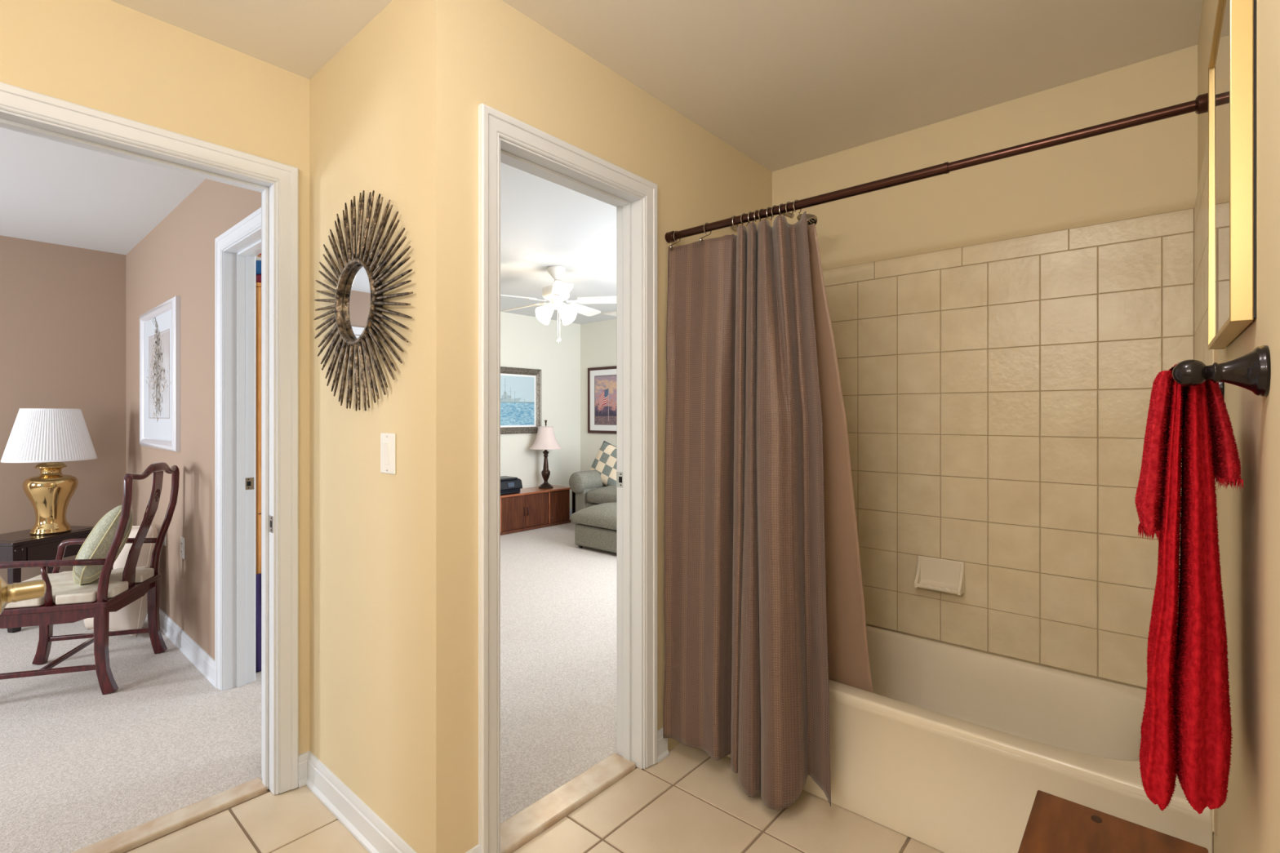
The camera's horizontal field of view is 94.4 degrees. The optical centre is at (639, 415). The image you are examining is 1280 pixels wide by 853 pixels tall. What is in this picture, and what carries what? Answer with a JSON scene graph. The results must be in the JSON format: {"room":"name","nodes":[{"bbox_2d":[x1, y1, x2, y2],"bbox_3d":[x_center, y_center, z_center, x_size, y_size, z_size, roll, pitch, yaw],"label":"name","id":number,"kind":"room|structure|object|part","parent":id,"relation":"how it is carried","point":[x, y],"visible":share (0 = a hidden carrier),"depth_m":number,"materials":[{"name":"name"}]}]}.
{"room":"bathroom","nodes":[
{"label":"bathroom","id":0,"kind":"room"},
{"bbox_2d":[0,235,125,583],"bbox_3d":[-4.906,0.050,3.075,0.120,2.440,3.403,0,0,41],"label":"wall","id":1,"kind":"structure","parent":0,"point":[63,308],"depth_m":4.08,"materials":[{"name":"beige paint"}]},
{"bbox_2d":[0,0,309,795],"bbox_3d":[-1.951,0.050,1.235,0.120,2.440,2.303,0,0,41],"label":"wall","id":2,"kind":"structure","parent":0,"point":[108,56],"depth_m":1.79,"materials":[{"name":"beige paint"}]},
{"bbox_2d":[0,575,46,614],"bbox_3d":[-1.371,0.249,1.246,0.705,2.018,0.134,0,0,41],"label":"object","id":3,"kind":"structure","parent":2,"relation":"in","point":[33,589],"depth_m":1.07,"materials":[{"name":"gold metal"}]},
{"bbox_2d":[0,81,297,795],"bbox_3d":[-1.500,0.212,1.753,0.160,2.112,0.846,0,0,41],"label":"trim","id":4,"kind":"structure","parent":2,"relation":"attached to","point":[22,110],"depth_m":1.99,"materials":[{"name":"white paint"}]},
{"bbox_3d":[-1.241,0.365,1.994,0.038,0.056,0.002,0,0,41],"label":"strike plate","id":5,"kind":"part","parent":4,"relation":"part of","materials":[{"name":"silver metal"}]},
{"bbox_2d":[297,751,309,787],"bbox_3d":[-1.156,1.218,2.042,0.020,0.102,0.041,0,0,41],"label":"baseboard","id":6,"kind":"structure","parent":2,"relation":"attached to","point":[302,758],"depth_m":2.04,"materials":[{"name":"white paint"}]},
{"bbox_2d":[125,0,412,848],"bbox_3d":[-2.139,0.050,3.004,4.150,2.440,0.120,0,0,41],"label":"wall","id":7,"kind":"structure","parent":0,"point":[361,100],"depth_m":1.90,"materials":[{"name":"beige paint"}]},
{"bbox_2d":[139,295,180,451],"bbox_3d":[-2.894,-0.229,3.560,0.936,0.854,0.032,0,0,41],"label":"framed print","id":8,"kind":"object","parent":7,"relation":"attached to","point":[159,326],"visible":1,"depth_m":3.52,"materials":[{"name":"white paper"}]},
{"bbox_2d":[163,534,166,546],"bbox_3d":[-2.812,0.710,3.503,0.072,0.114,0.009,0,0,41],"label":"wall outlet","id":9,"kind":"object","parent":7,"relation":"attached to","point":[165,540],"visible":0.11,"depth_m":3.48,"materials":[{"name":"white plastic"}]},
{"bbox_2d":[146,607,214,686],"bbox_3d":[-2.861,1.218,3.539,2.358,0.102,0.020,0,0,41],"label":"baseboard","id":10,"kind":"structure","parent":7,"relation":"attached to","point":[194,653],"depth_m":3.10,"materials":[{"name":"white paint"}]},
{"bbox_2d":[180,536,185,559],"bbox_3d":[-2.480,0.717,3.214,0.072,0.114,0.009,0,0,41],"label":"wall outlet","id":11,"kind":"object","parent":7,"relation":"attached to","point":[182,539],"visible":1,"depth_m":3.20,"materials":[{"name":"white plastic"}]},
{"bbox_2d":[214,207,261,690],"bbox_3d":[-1.591,0.222,2.527,0.886,2.092,0.160,0,0,41],"label":"trim","id":12,"kind":"structure","parent":7,"relation":"attached to","point":[236,250],"depth_m":2.75,"materials":[{"name":"white paint"}]},
{"bbox_3d":[-1.845,0.322,2.801,0.002,0.056,0.038,0,0,41],"label":"strike plate","id":13,"kind":"part","parent":12,"relation":"part of","materials":[{"name":"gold metal"}]},
{"bbox_2d":[305,751,416,852],"bbox_3d":[-0.835,1.218,1.777,0.852,0.102,0.020,0,0,41],"label":"baseboard","id":14,"kind":"structure","parent":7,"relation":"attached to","point":[364,824],"depth_m":1.81,"materials":[{"name":"white paint"}]},
{"bbox_2d":[314,190,413,411],"bbox_3d":[-0.849,-0.339,1.779,0.648,0.652,0.034,0,0,41],"label":"sunburst mirror","id":15,"kind":"object","parent":7,"relation":"attached to","point":[358,297],"visible":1,"depth_m":1.76,"materials":[{"name":"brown metal"}]},
{"bbox_2d":[342,263,370,340],"bbox_3d":[-0.841,-0.339,1.784,0.240,0.240,0.006,0,0,41],"label":"mirror glass","id":16,"kind":"object","parent":15,"relation":"attached to","point":[356,285],"depth_m":1.79,"materials":[{"name":"white"}]},
{"bbox_2d":[380,432,395,474],"bbox_3d":[-0.716,0.107,1.679,0.084,0.115,0.011,0,0,41],"label":"light switch","id":17,"kind":"object","parent":7,"relation":"attached to","point":[388,441],"visible":1,"depth_m":1.67,"materials":[{"name":"white plastic"}]},
{"bbox_2d":[465,844,480,852],"bbox_3d":[-0.479,1.218,1.553,0.020,0.102,0.149,0,0,41],"label":"baseboard","id":18,"kind":"structure","parent":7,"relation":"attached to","point":[476,849],"depth_m":1.60,"materials":[{"name":"white paint"}]},
{"bbox_2d":[478,102,657,852],"bbox_3d":[-0.239,0.212,1.934,0.160,2.112,0.748,0,0,41],"label":"door frame","id":19,"kind":"structure","parent":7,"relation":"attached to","point":[503,138],"depth_m":2.06,"materials":[{"name":"white paint"}]},
{"bbox_3d":[-0.073,0.237,2.191,0.038,0.056,0.002,0,0,41],"label":"strike plate","id":20,"kind":"part","parent":19,"relation":"part of","materials":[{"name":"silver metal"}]},
{"bbox_2d":[657,728,669,763],"bbox_3d":[0.080,1.218,2.196,0.020,0.102,0.065,0,0,41],"label":"baseboard","id":21,"kind":"structure","parent":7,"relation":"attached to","point":[663,753],"depth_m":2.19,"materials":[{"name":"white paint"}]},
{"bbox_2d":[0,515,943,852],"bbox_3d":[-1.190,1.292,2.777,5.880,0.056,7.830,0,0,41],"label":"floor","id":22,"kind":"structure","parent":0,"point":[81,766],"depth_m":2.19,"materials":[{"name":"grey carpet"}]},
{"bbox_2d":[0,525,94,632],"bbox_3d":[-3.790,1.001,3.716,0.403,0.526,0.520,0,0,8],"label":"end table","id":23,"kind":"object","parent":22,"relation":"on","point":[20,545],"visible":0.38,"depth_m":3.58,"materials":[{"name":"black wood"}]},
{"bbox_3d":[-3.655,1.013,3.464,0.046,0.502,0.046,0,0,8],"label":"leg","id":24,"kind":"part","parent":23,"relation":"part of","materials":[{"name":"black wood"}]},
{"bbox_3d":[-3.792,0.740,3.716,0.310,0.003,0.430,0,0,8],"label":"panel","id":25,"kind":"part","parent":23,"relation":"part of","materials":[{"name":"black wood"}]},
{"bbox_2d":[0,408,97,535],"bbox_3d":[-3.720,0.347,3.745,0.433,0.781,0.433,0,0,41],"label":"table lamp","id":26,"kind":"object","parent":23,"relation":"on","point":[50,437],"visible":1,"depth_m":3.66,"materials":[{"name":"gold metal"}]},
{"bbox_3d":[-3.720,0.119,3.745,0.432,0.313,0.432,0,0,41],"label":"lamp shade","id":27,"kind":"part","parent":26,"relation":"part of","materials":[{"name":"white fabric"}]},
{"bbox_3d":[-3.928,1.013,3.967,0.046,0.502,0.046,0,0,8],"label":"leg","id":28,"kind":"part","parent":23,"relation":"part of","materials":[{"name":"black wood"}]},
{"bbox_3d":[-3.602,0.828,3.689,0.006,0.095,0.360,0,0,8],"label":"drawer","id":29,"kind":"part","parent":23,"relation":"part of","materials":[{"name":"black wood"}]},
{"bbox_2d":[0,462,179,694],"bbox_3d":[-2.699,0.752,2.870,0.641,1.035,0.535,0,0,-17],"label":"armchair","id":30,"kind":"object","parent":22,"relation":"on","point":[64,601],"visible":0.96,"depth_m":2.73,"materials":[{"name":"brown wood"}]},
{"bbox_3d":[-3.041,1.057,3.020,0.074,0.426,0.047,0,0,-17],"label":"leg","id":31,"kind":"part","parent":30,"relation":"part of","materials":[{"name":"brown wood"}]},
{"bbox_3d":[-2.645,0.746,2.628,0.465,0.220,0.041,0,0,-17],"label":"arm","id":32,"kind":"part","parent":30,"relation":"part of"},
{"bbox_2d":[4,566,154,608],"bbox_3d":[-2.729,0.823,2.861,0.492,0.044,0.504,0,0,-17],"label":"seat cushion","id":33,"kind":"object","parent":30,"relation":"on","point":[65,593],"depth_m":2.74,"materials":[{"name":"beige fabric"}]},
{"bbox_3d":[-2.737,0.859,2.858,0.515,0.026,0.524,0,0,-17],"label":"seat","id":34,"kind":"part","parent":30,"relation":"part of","materials":[{"name":"beige fabric"}]},
{"bbox_2d":[72,505,133,585],"bbox_3d":[-2.608,0.635,2.884,0.216,0.418,0.440,0,0,-42],"label":"throw pillow","id":35,"kind":"object","parent":30,"relation":"on","point":[97,544],"visible":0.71,"depth_m":2.76,"materials":[{"name":"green fabric"}]},
{"bbox_3d":[-2.631,0.650,2.907,0.147,0.329,0.277,0,0,7],"label":"panel","id":36,"kind":"part","parent":35,"relation":"part of","materials":[{"name":"green fabric"}]},
{"bbox_3d":[-2.584,0.620,2.860,0.147,0.329,0.277,0,0,7],"label":"panel","id":37,"kind":"part","parent":35,"relation":"part of","materials":[{"name":"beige fabric"}]},
{"bbox_3d":[-2.789,0.746,3.101,0.465,0.220,0.041,0,0,-17],"label":"arm","id":38,"kind":"part","parent":30,"relation":"part of"},
{"bbox_3d":[-2.432,1.057,2.701,0.079,0.426,0.040,0,0,-17],"label":"leg","id":39,"kind":"part","parent":30,"relation":"part of","materials":[{"name":"brown wood"}]},
{"bbox_3d":[-2.402,0.566,2.713,0.134,0.597,0.044,0,0,-17],"label":"post","id":40,"kind":"part","parent":30,"relation":"part of","materials":[{"name":"brown wood"}]},
{"bbox_3d":[-2.413,0.270,2.958,0.043,0.070,0.472,0,0,-17],"label":"crest rail","id":41,"kind":"part","parent":30,"relation":"part of","materials":[{"name":"brown wood"}]},
{"bbox_3d":[-2.572,1.057,3.160,0.079,0.426,0.040,0,0,-17],"label":"leg","id":42,"kind":"part","parent":30,"relation":"part of","materials":[{"name":"brown wood"}]},
{"bbox_3d":[-2.541,0.566,3.166,0.134,0.597,0.044,0,0,-17],"label":"post","id":43,"kind":"part","parent":30,"relation":"part of","materials":[{"name":"brown wood"}]},
{"bbox_2d":[83,524,157,636],"bbox_3d":[-3.004,0.940,3.434,0.400,0.612,0.250,0,0,16],"label":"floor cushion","id":44,"kind":"object","parent":22,"relation":"on","point":[133,615],"visible":0.36,"depth_m":3.35,"materials":[{"name":"beige fabric"}]},
{"bbox_2d":[71,777,267,852],"bbox_3d":[-1.522,1.267,1.770,0.084,0.026,0.703,0,0,41],"label":"threshold","id":45,"kind":"object","parent":22,"relation":"on","point":[137,836],"visible":0.98,"depth_m":1.84,"materials":[{"name":"beige stone"}]},
{"bbox_2d":[255,282,261,574],"bbox_3d":[-2.112,0.298,3.351,0.831,1.927,0.327,0,0,41],"label":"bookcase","id":46,"kind":"object","parent":22,"relation":"on","point":[258,285],"visible":0.12,"depth_m":2.97,"materials":[{"name":"orange wood"}]},
{"bbox_3d":[-2.212,0.297,3.236,0.771,1.885,0.012,0,0,41],"label":"panel","id":47,"kind":"part","parent":46,"relation":"part of","materials":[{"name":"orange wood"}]},
{"bbox_2d":[255,573,261,672],"bbox_3d":[-1.794,1.023,3.035,0.043,0.476,0.333,0,0,41],"label":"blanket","id":48,"kind":"object","parent":46,"relation":"hanging from","point":[258,576],"visible":0.06,"depth_m":2.92,"materials":[{"name":"blue fabric"}]},
{"bbox_2d":[255,253,261,283],"bbox_3d":[-1.905,-0.772,3.029,0.092,0.212,0.136,0,0,41],"label":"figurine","id":49,"kind":"object","parent":46,"relation":"on","point":[258,260],"visible":0.24,"depth_m":2.98,"materials":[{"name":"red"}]},
{"bbox_2d":[500,484,571,535],"bbox_3d":[-1.521,1.054,6.420,0.370,0.417,1.792,0,0,41],"label":"base cabinet","id":50,"kind":"object","parent":22,"relation":"on","point":[533,508],"visible":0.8,"depth_m":6.58,"materials":[{"name":"brown wood"}]},
{"bbox_2d":[500,475,522,494],"bbox_3d":[-1.527,0.760,6.413,0.320,0.168,0.435,0,0,41],"label":"printer","id":51,"kind":"object","parent":50,"relation":"on","point":[508,485],"visible":0.53,"depth_m":6.39,"materials":[{"name":"black plastic"}]},
{"bbox_3d":[-1.553,0.685,6.422,0.245,0.019,0.395,0,0,41],"label":"lid","id":52,"kind":"part","parent":51,"relation":"part of","materials":[{"name":"black plastic"}]},
{"bbox_2d":[500,491,519,494],"bbox_3d":[-1.434,0.827,6.306,0.040,0.010,0.355,0,0,41],"label":"paper tray","id":53,"kind":"object","parent":51,"relation":"on","point":[501,492],"depth_m":6.34,"materials":[{"name":"black plastic"}]},
{"bbox_3d":[-1.360,1.048,6.371,0.016,0.354,0.316,0,0,41],"label":"door","id":54,"kind":"part","parent":50,"relation":"part of","materials":[{"name":"brown wood"}]},
{"bbox_3d":[-1.149,1.048,6.614,0.016,0.354,0.321,0,0,41],"label":"door","id":55,"kind":"part","parent":50,"relation":"part of","materials":[{"name":"brown wood"}]},
{"bbox_2d":[528,420,562,488],"bbox_3d":[-1.100,0.449,6.926,0.389,0.790,0.403,0,0,41],"label":"table lamp","id":56,"kind":"object","parent":50,"relation":"on","point":[545,439],"visible":1,"depth_m":6.85,"materials":[{"name":"white fabric"}]},
{"bbox_3d":[-1.100,0.259,6.926,0.389,0.260,0.403,0,0,41],"label":"lamp shade","id":57,"kind":"part","parent":56,"relation":"part of","materials":[{"name":"beige fabric"}]},
{"bbox_3d":[-0.930,1.048,6.871,0.010,0.354,0.286,0,0,41],"label":"door","id":58,"kind":"part","parent":50,"relation":"part of","materials":[{"name":"brown wood"}]},
{"bbox_2d":[500,752,635,852],"bbox_3d":[-0.252,1.266,1.945,0.108,0.028,0.603,0,0,41],"label":"threshold","id":59,"kind":"object","parent":22,"relation":"on","point":[526,824],"visible":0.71,"depth_m":1.92,"materials":[{"name":"beige stone"}]},
{"bbox_2d":[572,491,575,513],"bbox_3d":[-0.685,1.066,7.038,0.230,0.392,0.136,0,0,41],"label":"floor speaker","id":60,"kind":"object","parent":22,"relation":"on","point":[573,493],"visible":0.02,"depth_m":7.04,"materials":[{"name":"black"}]},
{"bbox_2d":[568,470,617,524],"bbox_3d":[0.003,0.866,6.313,1.376,0.792,0.828,0,0,41],"label":"upholstered armchair","id":61,"kind":"object","parent":22,"relation":"on","point":[589,490],"visible":0.19,"depth_m":6.36,"materials":[{"name":"grey fabric"}]},
{"bbox_3d":[-0.453,0.725,6.657,0.236,0.236,0.748,0,0,41],"label":"rolled arm","id":62,"kind":"part","parent":61,"relation":"part of"},
{"bbox_3d":[-0.416,0.975,6.669,0.150,0.490,0.720,0,0,41],"label":"arm panel","id":63,"kind":"part","parent":61,"relation":"part of","materials":[{"name":"grey fabric"}]},
{"bbox_2d":[586,484,617,503],"bbox_3d":[-0.045,0.835,6.258,0.840,0.200,0.615,0,0,41],"label":"seat cushion","id":64,"kind":"object","parent":61,"relation":"on","point":[608,494],"depth_m":6.18,"materials":[{"name":"grey fabric"}]},
{"bbox_2d":[590,440,617,486],"bbox_3d":[-0.339,0.555,6.583,0.558,0.537,0.211,0,0,33],"label":"throw pillow","id":65,"kind":"object","parent":61,"relation":"on","point":[605,463],"visible":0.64,"depth_m":6.52,"materials":[{"name":"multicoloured fabric"}]},
{"bbox_2d":[571,502,617,553],"bbox_3d":[-0.186,1.044,5.582,0.805,0.438,0.510,0,0,41],"label":"ottoman","id":66,"kind":"object","parent":22,"relation":"on","point":[597,527],"visible":0.48,"depth_m":5.46,"materials":[{"name":"grey fabric"}]},
{"bbox_2d":[571,502,617,530],"bbox_3d":[-0.186,0.928,5.582,0.805,0.207,0.510,0,0,41],"label":"seat cushion","id":67,"kind":"object","parent":66,"relation":"on","point":[602,517],"depth_m":5.47,"materials":[{"name":"grey fabric"}]},
{"bbox_2d":[726,625,1213,852],"bbox_3d":[0.968,1.083,2.096,1.490,0.371,0.681,0,0,41],"label":"bathtub","id":68,"kind":"object","parent":22,"relation":"on","point":[952,748],"visible":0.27,"depth_m":1.83,"materials":[{"name":"beige ceramic"}]},
{"bbox_2d":[828,625,1210,817],"bbox_3d":[0.968,1.049,2.096,1.490,0.302,0.680,0,0,41],"label":"basin","id":69,"kind":"object","parent":68,"relation":"in","point":[944,730],"depth_m":1.87,"materials":[{"name":"beige ceramic"}]},
{"bbox_2d":[1017,790,1208,852],"bbox_3d":[0.898,1.059,1.128,0.281,0.420,0.342,0,0,41],"label":"wooden stool","id":70,"kind":"object","parent":22,"relation":"on","point":[1055,824],"visible":1,"depth_m":1.20,"materials":[{"name":"brown wood"}]},
{"bbox_2d":[500,311,580,508],"bbox_3d":[-2.222,0.050,6.009,0.120,2.440,4.307,0,0,41],"label":"wall","id":71,"kind":"structure","parent":0,"point":[526,342],"depth_m":7.19,"materials":[{"name":"white paint"}]},
{"bbox_2d":[500,366,541,434],"bbox_3d":[-1.518,-0.170,6.699,0.038,0.756,1.018,0,0,41],"label":"framed piece","id":72,"kind":"object","parent":71,"relation":"attached to","point":[520,388],"visible":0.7,"depth_m":6.86,"materials":[{"name":"blue paper"}]},
{"bbox_2d":[412,0,772,852],"bbox_3d":[0.055,0.050,2.273,0.120,2.440,1.897,0,0,41],"label":"wall","id":73,"kind":"structure","parent":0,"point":[467,54],"depth_m":1.58,"materials":[{"name":"beige paint"}]},
{"bbox_2d":[668,242,679,246],"bbox_3d":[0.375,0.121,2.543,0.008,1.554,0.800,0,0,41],"label":"curtain ring","id":74,"kind":"object","parent":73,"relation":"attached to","point":[669,243],"depth_m":2.25,"materials":[{"name":"silver metal"}]},
{"bbox_2d":[731,212,817,230],"bbox_3d":[0.550,-0.795,2.450,0.376,0.140,0.086,0,0,41],"label":"shower fixture","id":75,"kind":"object","parent":73,"relation":"attached to","point":[811,219],"visible":0.31,"depth_m":2.35,"materials":[{"name":"silver metal"}]},
{"bbox_3d":[0.514,-0.827,2.482,0.280,0.061,0.018,0,0,41],"label":"arm","id":76,"kind":"part","parent":75,"relation":"part of","materials":[{"name":"silver metal"}]},
{"bbox_2d":[665,93,1208,242],"bbox_3d":[0.668,-0.672,1.751,1.490,0.040,0.040,0,0,41],"label":"shower rod","id":77,"kind":"object","parent":73,"relation":"attached to","point":[1199,105],"visible":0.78,"depth_m":1.58,"materials":[{"name":"brown metal"}]},
{"bbox_2d":[668,230,680,248],"bbox_3d":[0.131,-0.652,2.205,0.062,0.076,0.015,0,0,-44],"label":"curtain ring","id":78,"kind":"object","parent":77,"relation":"hanging from","point":[670,246],"visible":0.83,"depth_m":2.20,"materials":[{"name":"silver metal"}]},
{"bbox_2d":[698,222,711,242],"bbox_3d":[0.234,-0.652,2.115,0.062,0.076,0.015,0,0,-39],"label":"curtain ring","id":79,"kind":"object","parent":77,"relation":"hanging from","point":[700,239],"visible":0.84,"depth_m":2.11,"materials":[{"name":"silver metal"}]},
{"bbox_2d":[785,201,793,215],"bbox_3d":[0.482,-0.669,1.913,0.040,0.043,0.003,0,0,-37],"label":"curtain ring","id":80,"kind":"object","parent":77,"relation":"hanging from","point":[787,202],"visible":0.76,"depth_m":1.90,"materials":[{"name":"silver metal"}]},
{"bbox_2d":[793,199,801,213],"bbox_3d":[0.503,-0.669,1.895,0.040,0.043,0.003,0,0,-38],"label":"curtain ring","id":81,"kind":"object","parent":77,"relation":"hanging from","point":[796,199],"visible":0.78,"depth_m":1.89,"materials":[{"name":"silver metal"}]},
{"label":"curtain ring","id":82,"kind":"object","parent":77,"relation":"hanging from","visible":0},
{"bbox_2d":[662,211,831,809],"bbox_3d":[0.336,0.301,2.004,0.627,1.878,0.145,0,0,40],"label":"shower curtain","id":83,"kind":"object","parent":82,"relation":"hanging from","point":[746,664],"visible":1,"depth_m":1.97,"materials":[{"name":"brown fabric"}]},
{"bbox_2d":[807,223,873,693],"bbox_3d":[0.499,0.266,2.083,0.582,1.768,0.198,0,0,41],"label":"curtain liner","id":84,"kind":"object","parent":82,"relation":"hanging from","point":[848,660],"visible":0.15,"depth_m":1.95,"materials":[{"name":"brown"}]},
{"bbox_2d":[580,319,617,471],"bbox_3d":[0.781,0.050,6.331,4.230,2.440,0.120,0,0,41],"label":"wall","id":85,"kind":"structure","parent":0,"point":[597,339],"depth_m":7.45,"materials":[{"name":"white paint"}]},
{"bbox_2d":[587,365,616,433],"bbox_3d":[-0.359,-0.189,7.226,0.784,0.818,0.026,0,0,41],"label":"print","id":86,"kind":"object","parent":85,"relation":"attached to","point":[602,381],"visible":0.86,"depth_m":7.32,"materials":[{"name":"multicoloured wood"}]},
{"bbox_2d":[0,0,1202,324],"bbox_3d":[-1.235,-1.195,2.817,6.000,0.050,8.070,0,0,41],"label":"ceiling","id":87,"kind":"structure","parent":0,"point":[784,83],"depth_m":2.01,"materials":[{"name":"white paint"}]},
{"bbox_2d":[500,265,616,343],"bbox_3d":[-0.652,-0.869,4.639,1.320,0.602,1.256,0,0,-13],"label":"ceiling fan","id":88,"kind":"object","parent":87,"relation":"hanging from","point":[559,291],"visible":0.95,"depth_m":4.64,"materials":[{"name":"white"}]},
{"bbox_3d":[-1.032,-0.908,4.469,0.500,0.038,0.134,0,0,-31],"label":"blade","id":89,"kind":"part","parent":88,"relation":"part of","materials":[{"name":"white wood"}]},
{"bbox_3d":[-0.988,-0.908,4.972,0.500,0.038,0.134,0,0,41],"label":"blade","id":90,"kind":"part","parent":88,"relation":"part of","materials":[{"name":"white wood"}]},
{"bbox_3d":[-0.756,-0.804,4.753,0.160,0.152,0.129,0,0,41],"label":"lamp shade","id":91,"kind":"part","parent":88,"relation":"part of","materials":[{"name":"beige glass"}]},
{"bbox_3d":[-0.726,-0.804,4.598,0.129,0.152,0.160,0,0,41],"label":"lamp shade","id":92,"kind":"part","parent":88,"relation":"part of","materials":[{"name":"beige glass"}]},
{"bbox_3d":[-0.647,-0.706,4.664,0.021,0.276,0.021,0,0,41],"label":"pull chain","id":93,"kind":"part","parent":88,"relation":"part of","materials":[{"name":"white metal"}]},
{"bbox_3d":[-0.633,-0.713,4.679,0.021,0.261,0.021,0,0,41],"label":"pull chain","id":94,"kind":"part","parent":88,"relation":"part of","materials":[{"name":"white metal"}]},
{"bbox_3d":[-0.567,-0.908,4.271,0.134,0.038,0.500,0,0,-13],"label":"blade","id":95,"kind":"part","parent":88,"relation":"part of","materials":[{"name":"white"}]},
{"bbox_3d":[-0.600,-0.804,4.783,0.129,0.152,0.160,0,0,41],"label":"lamp shade","id":96,"kind":"part","parent":88,"relation":"part of","materials":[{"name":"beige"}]},
{"bbox_3d":[-0.571,-0.804,4.627,0.160,0.152,0.129,0,0,41],"label":"lamp shade","id":97,"kind":"part","parent":88,"relation":"part of","materials":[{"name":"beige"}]},
{"bbox_3d":[-0.495,-0.908,5.086,0.134,0.038,0.500,0,0,23],"label":"blade","id":98,"kind":"part","parent":88,"relation":"part of","materials":[{"name":"white wood"}]},
{"bbox_3d":[-0.235,-0.908,4.653,0.500,0.038,0.134,0,0,5],"label":"blade","id":99,"kind":"part","parent":88,"relation":"part of","materials":[{"name":"white wood"}]},
{"bbox_2d":[600,310,616,316],"bbox_3d":[-0.246,-1.162,6.773,0.260,0.016,0.300,0,0,41],"label":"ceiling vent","id":100,"kind":"object","parent":87,"relation":"in","point":[611,313],"visible":0.41,"depth_m":6.71,"materials":[{"name":"white"}]},
{"bbox_2d":[772,44,1197,689],"bbox_3d":[1.286,0.050,2.370,1.610,2.440,0.135,0,0,41],"label":"wall","id":101,"kind":"structure","parent":0,"point":[1150,168],"depth_m":2.19,"materials":[{"name":"beige paint"}]},
{"bbox_2d":[822,207,1194,688],"bbox_3d":[1.194,0.121,2.356,1.474,1.554,0.008,0,0,41],"label":"tiled wall","id":102,"kind":"structure","parent":101,"relation":"attached to","point":[996,394],"depth_m":2.18,"materials":[{"name":"beige tile"}]},
{"bbox_2d":[914,555,964,595],"bbox_3d":[1.172,0.627,2.327,0.171,0.121,0.062,0,0,41],"label":"soap dish","id":103,"kind":"object","parent":102,"relation":"attached to","point":[944,575],"visible":1,"depth_m":2.33,"materials":[{"name":"beige ceramic"}]},
{"bbox_2d":[1197,0,1279,852],"bbox_3d":[0.470,0.050,0.297,0.120,2.440,4.065,0,0,41],"label":"wall","id":104,"kind":"structure","parent":0,"point":[1249,517],"depth_m":0.75,"materials":[{"name":"beige paint"}]},
{"bbox_2d":[1194,136,1217,835],"bbox_3d":[1.493,0.121,1.571,0.008,1.554,0.800,0,0,41],"label":"tiled wall","id":105,"kind":"structure","parent":104,"relation":"attached to","point":[1202,353],"depth_m":1.53,"materials":[{"name":"beige tile"}]},
{"bbox_2d":[1172,345,1270,397],"bbox_3d":[0.913,-0.053,0.962,0.084,0.061,0.671,0,0,41],"label":"towel bar","id":106,"kind":"object","parent":104,"relation":"attached to","point":[1251,371],"visible":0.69,"depth_m":0.71,"materials":[{"name":"black metal"}]},
{"bbox_2d":[1138,374,1232,814],"bbox_3d":[0.786,0.228,0.859,0.099,0.591,0.276,0,0,41],"label":"bath towel","id":107,"kind":"object","parent":106,"relation":"hanging from","point":[1186,728],"visible":0.92,"depth_m":0.77,"materials":[{"name":"red fabric"}]},
{"bbox_2d":[1134,361,1244,543],"bbox_3d":[0.787,0.050,0.857,0.111,0.246,0.217,0,0,41],"label":"hand towel","id":108,"kind":"object","parent":106,"relation":"hanging from","point":[1149,491],"visible":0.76,"depth_m":0.80,"materials":[{"name":"red fabric"}]},
{"bbox_3d":[1.113,-0.053,1.192,0.084,0.061,0.061,0,0,41],"label":"post","id":109,"kind":"part","parent":106,"relation":"part of","materials":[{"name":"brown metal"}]},
{"bbox_2d":[1208,0,1256,349],"bbox_3d":[0.942,-0.394,0.950,0.024,0.539,0.440,0,0,41],"label":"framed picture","id":110,"kind":"object","parent":104,"relation":"attached to","point":[1232,65],"visible":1,"depth_m":0.79,"materials":[{"name":"gold metal"}]},
{"bbox_3d":[0.937,-0.394,0.955,0.001,0.519,0.422,0,0,41],"label":"glass","id":111,"kind":"part","parent":110,"relation":"part of","materials":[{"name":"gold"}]}
]}

